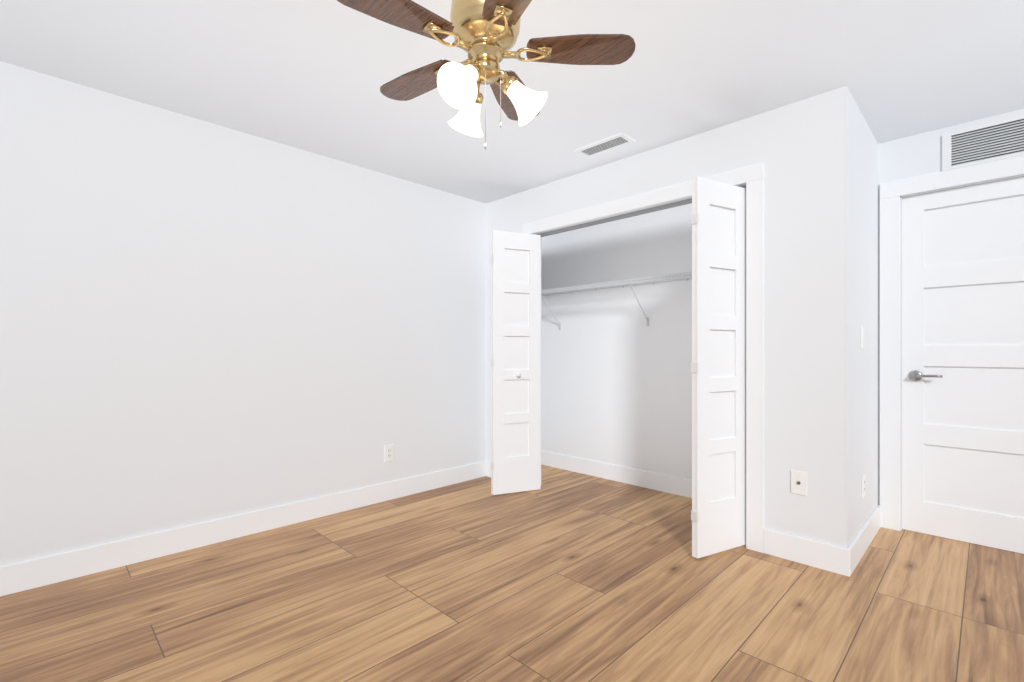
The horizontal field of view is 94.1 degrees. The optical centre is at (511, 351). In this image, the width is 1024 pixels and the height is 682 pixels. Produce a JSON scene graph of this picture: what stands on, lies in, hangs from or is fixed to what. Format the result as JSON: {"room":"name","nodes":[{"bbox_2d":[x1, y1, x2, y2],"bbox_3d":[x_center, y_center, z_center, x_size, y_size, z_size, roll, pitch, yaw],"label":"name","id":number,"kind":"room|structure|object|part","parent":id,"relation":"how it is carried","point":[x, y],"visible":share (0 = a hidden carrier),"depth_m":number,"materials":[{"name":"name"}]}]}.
{"room":"empty bedroom","nodes":[
{"label":"empty bedroom","id":0,"kind":"room"},
{"bbox_2d":[0,61,485,565],"bbox_3d":[-1.248,-0.105,3.348,0.120,2.440,4.890,0,0,45],"label":"wall","id":1,"kind":"structure","parent":0,"point":[201,321],"depth_m":2.74,"materials":[{"name":"white paint"}]},
{"bbox_2d":[0,461,483,596],"bbox_3d":[-1.524,1.048,2.974,0.019,0.135,3.670,0,0,45],"label":"baseboard","id":2,"kind":"structure","parent":1,"relation":"attached to","point":[34,573],"depth_m":2.73,"materials":[{"name":"white wood"}]},
{"bbox_2d":[384,444,393,461],"bbox_3d":[-0.924,0.765,3.583,0.007,0.124,0.076,0,0,45],"label":"outlet","id":3,"kind":"object","parent":1,"relation":"attached to","point":[386,447],"visible":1,"depth_m":3.58,"materials":[{"name":"white plastic"}]},
{"bbox_2d":[0,465,1023,681],"bbox_3d":[0.226,1.165,1.874,4.290,0.100,4.890,0,0,45],"label":"floor","id":4,"kind":"structure","parent":0,"point":[561,575],"depth_m":2.08,"materials":[{"name":"brown wood"}]},
{"bbox_2d":[0,0,1023,203],"bbox_3d":[0.226,-1.375,1.874,4.290,0.100,4.890,0,0,45],"label":"ceiling","id":5,"kind":"structure","parent":0,"point":[313,76],"depth_m":2.24,"materials":[{"name":"white paint"}]},
{"bbox_2d":[337,0,635,149],"bbox_3d":[-0.125,-1.015,1.710,1.014,0.620,1.014,0,0,45],"label":"ceiling fan","id":6,"kind":"object","parent":5,"relation":"hanging from","point":[485,33],"visible":1,"depth_m":1.66,"materials":[{"name":"brown wood"}]},
{"bbox_3d":[-0.374,-1.080,1.515,0.179,0.016,0.387,0,0,45],"label":"blade","id":7,"kind":"part","parent":6,"relation":"part of","materials":[{"name":"brown wood"}]},
{"bbox_3d":[-0.374,-1.080,1.904,0.387,0.016,0.179,0,0,45],"label":"blade","id":8,"kind":"part","parent":6,"relation":"part of","materials":[{"name":"brown wood"}]},
{"bbox_3d":[-0.163,-0.895,1.579,0.144,0.156,0.155,0,0,45],"label":"lamp shade","id":9,"kind":"part","parent":6,"relation":"part of","materials":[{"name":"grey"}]},
{"bbox_3d":[-0.163,-0.895,1.841,0.155,0.156,0.144,0,0,45],"label":"lamp shade","id":10,"kind":"part","parent":6,"relation":"part of","materials":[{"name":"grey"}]},
{"bbox_3d":[-0.131,-0.968,1.639,0.064,0.089,0.080,0,0,45],"label":"arm","id":11,"kind":"part","parent":6,"relation":"part of"},
{"bbox_3d":[-0.131,-0.968,1.780,0.080,0.089,0.064,0,0,45],"label":"arm","id":12,"kind":"part","parent":6,"relation":"part of"},
{"bbox_3d":[-0.013,-0.968,1.710,0.074,0.089,0.074,0,0,45],"label":"arm","id":13,"kind":"part","parent":6,"relation":"part of"},
{"bbox_3d":[0.007,-1.080,2.034,0.264,0.016,0.370,0,0,45],"label":"blade","id":14,"kind":"part","parent":6,"relation":"part of","materials":[{"name":"brown wood"}]},
{"bbox_3d":[0.007,-1.080,1.386,0.370,0.016,0.264,0,0,45],"label":"blade","id":15,"kind":"part","parent":6,"relation":"part of","materials":[{"name":"brown wood"}]},
{"bbox_3d":[0.062,-0.895,1.710,0.146,0.156,0.146,0,0,45],"label":"lamp shade","id":16,"kind":"part","parent":6,"relation":"part of","materials":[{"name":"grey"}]},
{"bbox_3d":[0.244,-1.080,1.710,0.329,0.016,0.329,0,0,45],"label":"blade","id":17,"kind":"part","parent":6,"relation":"part of","materials":[{"name":"brown wood"}]},
{"bbox_2d":[574,133,635,158],"bbox_3d":[0.594,-1.320,3.069,0.360,0.010,0.160,0,0,45],"label":"ceiling vent","id":18,"kind":"object","parent":5,"relation":"in","point":[611,143],"visible":0.98,"depth_m":3.06,"materials":[{"name":"white metal"}]},
{"bbox_2d":[541,203,691,479],"bbox_3d":[1.198,-0.105,3.893,2.570,2.440,0.120,0,0,45],"label":"wall","id":19,"kind":"structure","parent":0,"point":[616,380],"depth_m":4.07,"materials":[{"name":"white paint"}]},
{"bbox_2d":[541,272,691,329],"bbox_3d":[1.046,-0.383,3.740,2.566,0.356,0.309,0,0,45],"label":"closet shelf","id":20,"kind":"object","parent":19,"relation":"attached to","point":[598,285],"visible":0.58,"depth_m":3.89,"materials":[{"name":"white metal"}]},
{"bbox_2d":[541,451,691,497],"bbox_3d":[1.150,1.048,3.845,2.570,0.135,0.016,0,0,45],"label":"baseboard","id":21,"kind":"structure","parent":19,"relation":"attached to","point":[646,479],"depth_m":4.05,"materials":[{"name":"white wood"}]},
{"bbox_2d":[486,95,818,540],"bbox_3d":[0.716,-0.105,3.410,2.570,2.440,0.115,0,0,45],"label":"wall","id":22,"kind":"structure","parent":0,"point":[782,143],"depth_m":2.60,"materials":[{"name":"white paint"}]},
{"bbox_2d":[484,461,490,476],"bbox_3d":[-0.062,1.048,4.096,0.440,0.135,0.016,0,0,45],"label":"baseboard","id":23,"kind":"structure","parent":22,"relation":"attached to","point":[487,471],"depth_m":4.24,"materials":[{"name":"white wood"}]},
{"bbox_2d":[490,255,493,469],"bbox_3d":[-0.151,0.086,3.666,0.014,1.650,0.038,0,0,-27],"label":"closet door left hinges","id":24,"kind":"object","parent":22,"relation":"attached to","point":[492,362],"visible":1,"depth_m":3.66,"materials":[{"name":"white metal"}]},
{"bbox_2d":[491,230,540,494],"bbox_3d":[0.038,0.086,3.743,0.408,2.030,0.104,0,0,-32],"label":"closet door","id":25,"kind":"structure","parent":22,"relation":"in","point":[516,357],"depth_m":3.73,"materials":[{"name":"white paint"}]},
{"bbox_3d":[0.047,0.179,3.709,0.042,0.038,0.036,0,0,45],"label":"knob","id":26,"kind":"part","parent":25,"relation":"part of","materials":[{"name":"white paint"}]},
{"bbox_2d":[537,186,745,236],"bbox_3d":[0.785,-0.944,3.330,1.620,0.021,0.030,0,0,45],"label":"door track","id":27,"kind":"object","parent":22,"relation":"attached to","point":[649,210],"depth_m":3.33,"materials":[{"name":"grey metal"}]},
{"bbox_2d":[523,162,763,552],"bbox_3d":[0.743,0.035,3.289,1.840,2.160,0.018,0,0,45],"label":"trim","id":28,"kind":"structure","parent":22,"relation":"attached to","point":[751,177],"depth_m":2.67,"materials":[{"name":"white wood"}]},
{"bbox_2d":[691,213,698,521],"bbox_3d":[0.977,0.086,2.548,0.014,1.650,0.038,0,0,-33],"label":"closet door right hinges","id":29,"kind":"object","parent":22,"relation":"attached to","point":[694,369],"visible":1,"depth_m":2.54,"materials":[{"name":"white metal"}]},
{"bbox_2d":[692,176,745,558],"bbox_3d":[1.139,0.086,2.673,0.408,2.030,0.104,0,0,-28],"label":"closet door","id":30,"kind":"structure","parent":22,"relation":"in","point":[719,357],"depth_m":2.62,"materials":[{"name":"white paint"}]},
{"bbox_2d":[791,470,806,495],"bbox_3d":[1.514,0.695,2.518,0.076,0.124,0.018,0,0,45],"label":"outlet","id":31,"kind":"object","parent":22,"relation":"attached to","point":[799,482],"visible":1,"depth_m":2.52,"materials":[{"name":"white plastic"}]},
{"bbox_2d":[764,528,843,574],"bbox_3d":[1.522,1.048,2.512,0.360,0.135,0.019,0,0,45],"label":"baseboard","id":32,"kind":"structure","parent":22,"relation":"attached to","point":[825,556],"depth_m":2.49,"materials":[{"name":"white wood"}]},
{"bbox_2d":[819,86,877,547],"bbox_3d":[1.962,-0.105,2.754,0.120,2.440,0.950,0,0,45],"label":"wall","id":33,"kind":"structure","parent":0,"point":[848,294],"depth_m":2.45,"materials":[{"name":"white paint"}]},
{"bbox_2d":[844,505,880,576],"bbox_3d":[2.005,1.048,2.700,0.016,0.135,0.966,0,0,45],"label":"baseboard","id":34,"kind":"structure","parent":33,"relation":"attached to","point":[853,554],"depth_m":2.56,"materials":[{"name":"white wood"}]},
{"bbox_2d":[861,327,864,348],"bbox_3d":[1.954,-0.075,2.656,0.008,0.124,0.076,0,0,45],"label":"light switch","id":35,"kind":"object","parent":33,"relation":"attached to","point":[862,337],"visible":0.98,"depth_m":2.64,"materials":[{"name":"white plastic"}]},
{"bbox_2d":[862,474,865,497],"bbox_3d":[1.976,0.755,2.677,0.008,0.124,0.076,0,0,45],"label":"outlet","id":36,"kind":"object","parent":33,"relation":"attached to","point":[863,485],"visible":1,"depth_m":2.66,"materials":[{"name":"white plastic"}]},
{"bbox_2d":[878,108,1023,504],"bbox_3d":[2.821,-0.105,2.652,1.480,2.440,0.120,0,0,45],"label":"wall","id":37,"kind":"structure","parent":0,"point":[911,156],"depth_m":2.94,"materials":[{"name":"white paint"}]},
{"bbox_2d":[880,155,1023,530],"bbox_3d":[2.741,0.025,2.720,1.010,2.180,0.138,0,0,45],"label":"door frame","id":38,"kind":"structure","parent":37,"relation":"attached to","point":[891,192],"depth_m":2.98,"materials":[{"name":"white wood"}]},
{"bbox_2d":[902,176,1023,553],"bbox_3d":[2.725,0.075,2.704,0.796,2.064,0.035,0,0,45],"label":"entry door","id":39,"kind":"structure","parent":37,"relation":"in","point":[963,335],"depth_m":2.78,"materials":[{"name":"white paint"}]},
{"bbox_2d":[908,370,942,380],"bbox_3d":[2.491,0.150,2.874,0.159,0.066,0.056,0,0,45],"label":"door handle","id":40,"kind":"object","parent":39,"relation":"attached to","point":[914,375],"depth_m":2.90,"materials":[{"name":"grey metal"}]},
{"bbox_2d":[942,115,1023,170],"bbox_3d":[2.753,-1.175,2.651,0.535,0.215,0.042,0,0,45],"label":"air vent","id":41,"kind":"object","parent":37,"relation":"in","point":[995,141],"visible":0.98,"depth_m":2.71,"materials":[{"name":"white metal"}]}
]}

